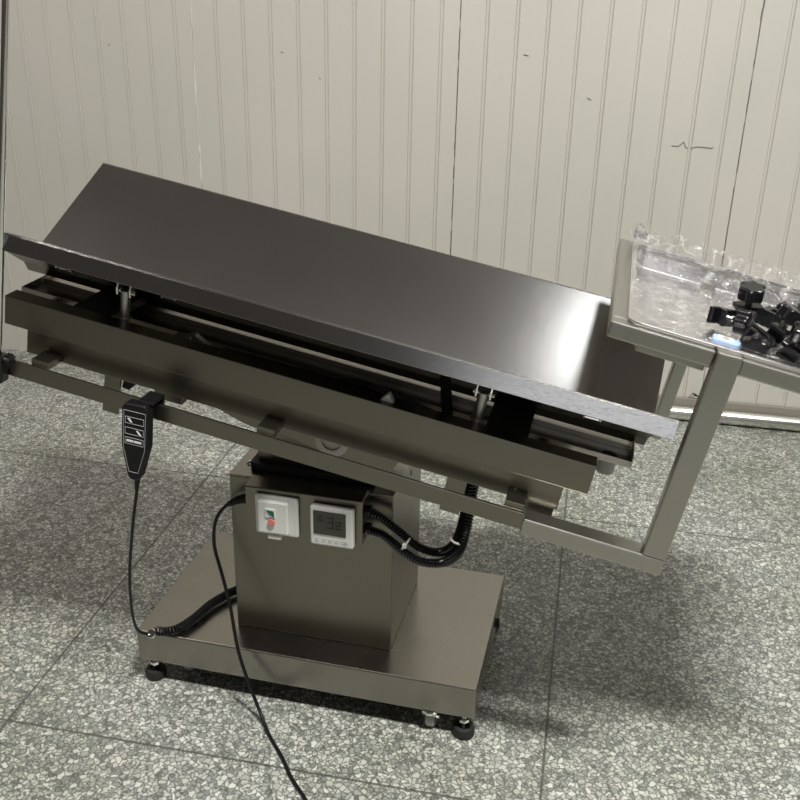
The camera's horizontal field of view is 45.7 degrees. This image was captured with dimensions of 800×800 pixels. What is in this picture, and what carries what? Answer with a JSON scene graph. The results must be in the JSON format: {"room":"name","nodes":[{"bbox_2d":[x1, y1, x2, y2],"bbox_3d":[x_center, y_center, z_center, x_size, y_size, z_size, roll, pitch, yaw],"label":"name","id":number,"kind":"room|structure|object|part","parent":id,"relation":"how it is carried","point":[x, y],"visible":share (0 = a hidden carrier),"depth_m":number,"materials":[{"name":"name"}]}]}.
{"room":"operating room","nodes":[
{"label":"operating room","id":0,"kind":"room"},
{"bbox_2d":[0,349,799,799],"bbox_3d":[0.017,1.265,0.805,10.000,0.050,6.462,6,24,10],"label":"floor","id":1,"kind":"structure","parent":0,"point":[604,679],"depth_m":2.25,"materials":[{"name":"stone"}]},
{"bbox_2d":[2,162,799,740],"bbox_3d":[0.007,0.135,1.986,1.621,1.064,0.584,7,24,12],"label":"table","id":2,"kind":"object","parent":1,"relation":"on","point":[360,363],"visible":0.99,"depth_m":1.91,"materials":[{"name":"silver metal"}]},
{"bbox_2d":[0,0,15,383],"bbox_3d":[-0.661,-0.471,1.573,0.210,0.984,0.028,7,24,12],"label":"pole","id":3,"kind":"object","parent":2,"relation":"attached to","point":[7,360],"visible":1,"depth_m":1.59,"materials":[{"name":"silver metal"}]},
{"bbox_3d":[-0.726,-0.073,1.764,0.016,0.027,0.025,7,24,12],"label":"clamp knob","id":4,"kind":"part","parent":3,"relation":"part of","materials":[{"name":"black plastic"}]},
{"bbox_3d":[-0.668,-0.075,1.798,0.036,0.022,0.050,7,24,12],"label":"rail arm","id":5,"kind":"part","parent":2,"relation":"part of","materials":[{"name":"silver metal"}]},
{"bbox_3d":[-0.554,0.591,2.149,0.021,0.038,0.021,7,24,12],"label":"stem","id":6,"kind":"part","parent":2,"relation":"part of","materials":[{"name":"silver metal"}]},
{"bbox_2d":[122,391,236,637],"bbox_3d":[-0.461,0.218,1.985,0.146,0.624,0.363,10,25,18],"label":"controller","id":7,"kind":"object","parent":2,"relation":"on","point":[137,415],"visible":0.9,"depth_m":1.74,"materials":[{"name":"black plastic"}]},
{"bbox_2d":[126,418,140,444],"bbox_3d":[-0.482,0.056,1.715,0.031,0.051,0.001,7,24,12],"label":"print","id":8,"kind":"object","parent":7,"relation":"attached to","point":[128,440],"depth_m":1.72},
{"bbox_2d":[212,493,307,799],"bbox_3d":[-0.226,0.525,1.801,0.083,0.491,0.628,-10,26,-24],"label":"power cord","id":9,"kind":"object","parent":2,"relation":"attached to","point":[239,499],"visible":0.94,"depth_m":1.99,"materials":[{"name":"black plastic"}]},
{"bbox_3d":[-0.275,0.070,1.726,1.014,0.216,0.008,7,24,12],"label":"rail","id":10,"kind":"part","parent":2,"relation":"part of","materials":[{"name":"silver metal"}]},
{"bbox_3d":[-0.238,0.049,1.740,0.036,0.022,0.050,7,24,12],"label":"rail arm","id":11,"kind":"part","parent":2,"relation":"part of","materials":[{"name":"silver metal"}]},
{"bbox_2d":[255,493,298,539],"bbox_3d":[-0.249,0.237,1.906,0.091,0.095,0.028,6,24,10],"label":"switch","id":12,"kind":"object","parent":2,"relation":"attached to","point":[276,514],"depth_m":1.90,"materials":[{"name":"white plastic"}]},
{"bbox_2d":[21,275,633,474],"bbox_3d":[-0.134,-0.097,1.946,1.237,0.282,0.313,6,24,10],"label":"rail","id":13,"kind":"object","parent":2,"relation":"on","point":[556,347],"depth_m":1.92,"materials":[{"name":"grey metal"}]},
{"bbox_3d":[-0.126,0.071,1.794,0.235,0.103,0.003,7,24,12],"label":"head plate","id":14,"kind":"part","parent":2,"relation":"part of","materials":[{"name":"silver metal"}]},
{"bbox_3d":[-0.098,-0.242,2.001,1.325,0.385,0.270,7,24,12],"label":"panel","id":15,"kind":"part","parent":2,"relation":"part of","materials":[{"name":"silver metal"}]},
{"bbox_3d":[0.135,0.672,2.000,0.021,0.038,0.021,7,24,12],"label":"stem","id":16,"kind":"part","parent":2,"relation":"part of","materials":[{"name":"silver metal"}]},
{"bbox_3d":[0.204,0.176,1.679,0.036,0.022,0.050,7,24,12],"label":"rail arm","id":17,"kind":"part","parent":2,"relation":"part of","materials":[{"name":"silver metal"}]},
{"bbox_3d":[0.594,-0.082,2.009,0.092,0.362,0.030,7,24,12],"label":"carrier post","id":18,"kind":"part","parent":2,"relation":"part of","materials":[{"name":"silver metal"}]},
{"bbox_3d":[0.474,0.096,1.553,0.108,0.383,0.030,7,24,12],"label":"carrier post","id":19,"kind":"part","parent":2,"relation":"part of","materials":[{"name":"silver metal"}]},
{"bbox_2d":[628,242,799,394],"bbox_3d":[0.600,-0.152,1.713,0.373,0.120,0.518,7,24,12],"label":"tray","id":20,"kind":"object","parent":2,"relation":"on","point":[666,296],"visible":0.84,"depth_m":1.83,"materials":[{"name":"silver metal"}]},
{"bbox_3d":[0.603,-0.185,1.714,0.394,0.141,0.544,7,24,12],"label":"plastic film","id":21,"kind":"object","parent":20,"relation":"on","visible":0},
{"bbox_2d":[711,334,740,349],"bbox_3d":[0.553,-0.092,1.594,0.061,0.027,0.028,8,25,16],"label":"packet","id":22,"kind":"object","parent":21,"relation":"on","point":[716,338],"visible":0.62,"depth_m":1.58,"materials":[{"name":"blue plastic"}]},
{"bbox_2d":[706,306,755,334],"bbox_3d":[0.583,-0.142,1.667,0.071,0.048,0.053,20,30,36],"label":"clamp","id":23,"kind":"object","parent":21,"relation":"on","point":[741,319],"visible":0.86,"depth_m":1.65,"materials":[{"name":"black plastic"}]},
{"bbox_3d":[0.599,-0.136,1.654,0.026,0.044,0.049,21,15,36],"label":"knob","id":24,"kind":"part","parent":23,"relation":"part of","materials":[{"name":"black plastic"}]},
{"bbox_2d":[732,280,765,322],"bbox_3d":[0.622,-0.172,1.690,0.052,0.078,0.052,-1,24,-6],"label":"clamp","id":25,"kind":"object","parent":21,"relation":"on","point":[750,293],"visible":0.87,"depth_m":1.67,"materials":[{"name":"black plastic"}]},
{"bbox_3d":[0.622,-0.190,1.679,0.049,0.026,0.044,-5,38,-4],"label":"knob","id":26,"kind":"part","parent":25,"relation":"part of","materials":[{"name":"black plastic"}]},
{"bbox_2d":[739,322,774,357],"bbox_3d":[0.592,-0.094,1.579,0.055,0.051,0.072,11,26,22],"label":"clamp","id":27,"kind":"object","parent":21,"relation":"on","point":[755,340],"visible":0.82,"depth_m":1.55,"materials":[{"name":"black plastic"}]},
{"bbox_3d":[0.582,-0.085,1.561,0.049,0.044,0.026,40,35,6],"label":"knob","id":28,"kind":"part","parent":27,"relation":"part of","materials":[{"name":"black plastic"}]},
{"bbox_2d":[757,301,796,328],"bbox_3d":[0.696,-0.152,1.746,0.051,0.047,0.071,22,31,39],"label":"clamp","id":29,"kind":"object","parent":21,"relation":"on","point":[769,316],"visible":0.38,"depth_m":1.73,"materials":[{"name":"black plastic"}]},
{"bbox_3d":[0.711,-0.158,1.760,0.049,0.044,0.026,33,37,33],"label":"knob","id":30,"kind":"part","parent":29,"relation":"part of","materials":[{"name":"black plastic"}]},
{"bbox_2d":[767,303,799,347],"bbox_3d":[0.657,-0.126,1.625,0.062,0.083,0.062,15,27,28],"label":"clamp","id":31,"kind":"object","parent":21,"relation":"on","point":[789,314],"visible":0.77,"depth_m":1.61,"materials":[{"name":"black plastic"}]},
{"bbox_3d":[0.658,-0.130,1.625,0.011,0.014,0.011,42,24,19],"label":"threaded stem","id":32,"kind":"part","parent":31,"relation":"part of","materials":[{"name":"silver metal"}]},
{"bbox_3d":[0.667,-0.144,1.618,0.044,0.026,0.049,42,24,19],"label":"knob","id":33,"kind":"part","parent":31,"relation":"part of","materials":[{"name":"black plastic"}]},
{"bbox_2d":[775,321,799,367],"bbox_3d":[0.654,-0.090,1.558,0.051,0.082,0.068,-21,32,-40],"label":"clamp","id":34,"kind":"object","parent":21,"relation":"on","point":[789,353],"visible":0.98,"depth_m":1.56,"materials":[{"name":"black plastic"}]},
{"bbox_3d":[0.658,-0.107,1.543,0.044,0.026,0.049,-30,58,-29],"label":"knob","id":35,"kind":"part","parent":34,"relation":"part of","materials":[{"name":"black plastic"}]},
{"bbox_2d":[0,0,799,407],"bbox_3d":[0.693,-1.967,2.774,9.600,4.300,0.083,6,24,10],"label":"wall","id":36,"kind":"structure","parent":0,"point":[533,138],"depth_m":3.30,"materials":[{"name":"white"}]},
{"bbox_2d":[656,395,799,416],"bbox_3d":[3.140,0.235,3.137,4.500,0.075,0.017,6,24,10],"label":"baseboard","id":37,"kind":"structure","parent":36,"relation":"attached to","point":[681,401],"depth_m":3.45,"materials":[{"name":"beige"}]},
{"bbox_2d":[669,405,799,431],"bbox_3d":[3.162,0.260,3.104,4.440,0.052,0.052,6,24,10],"label":"trim","id":38,"kind":"structure","parent":36,"relation":"attached to","point":[729,417],"depth_m":3.42,"materials":[{"name":"silver metal"}]}
]}

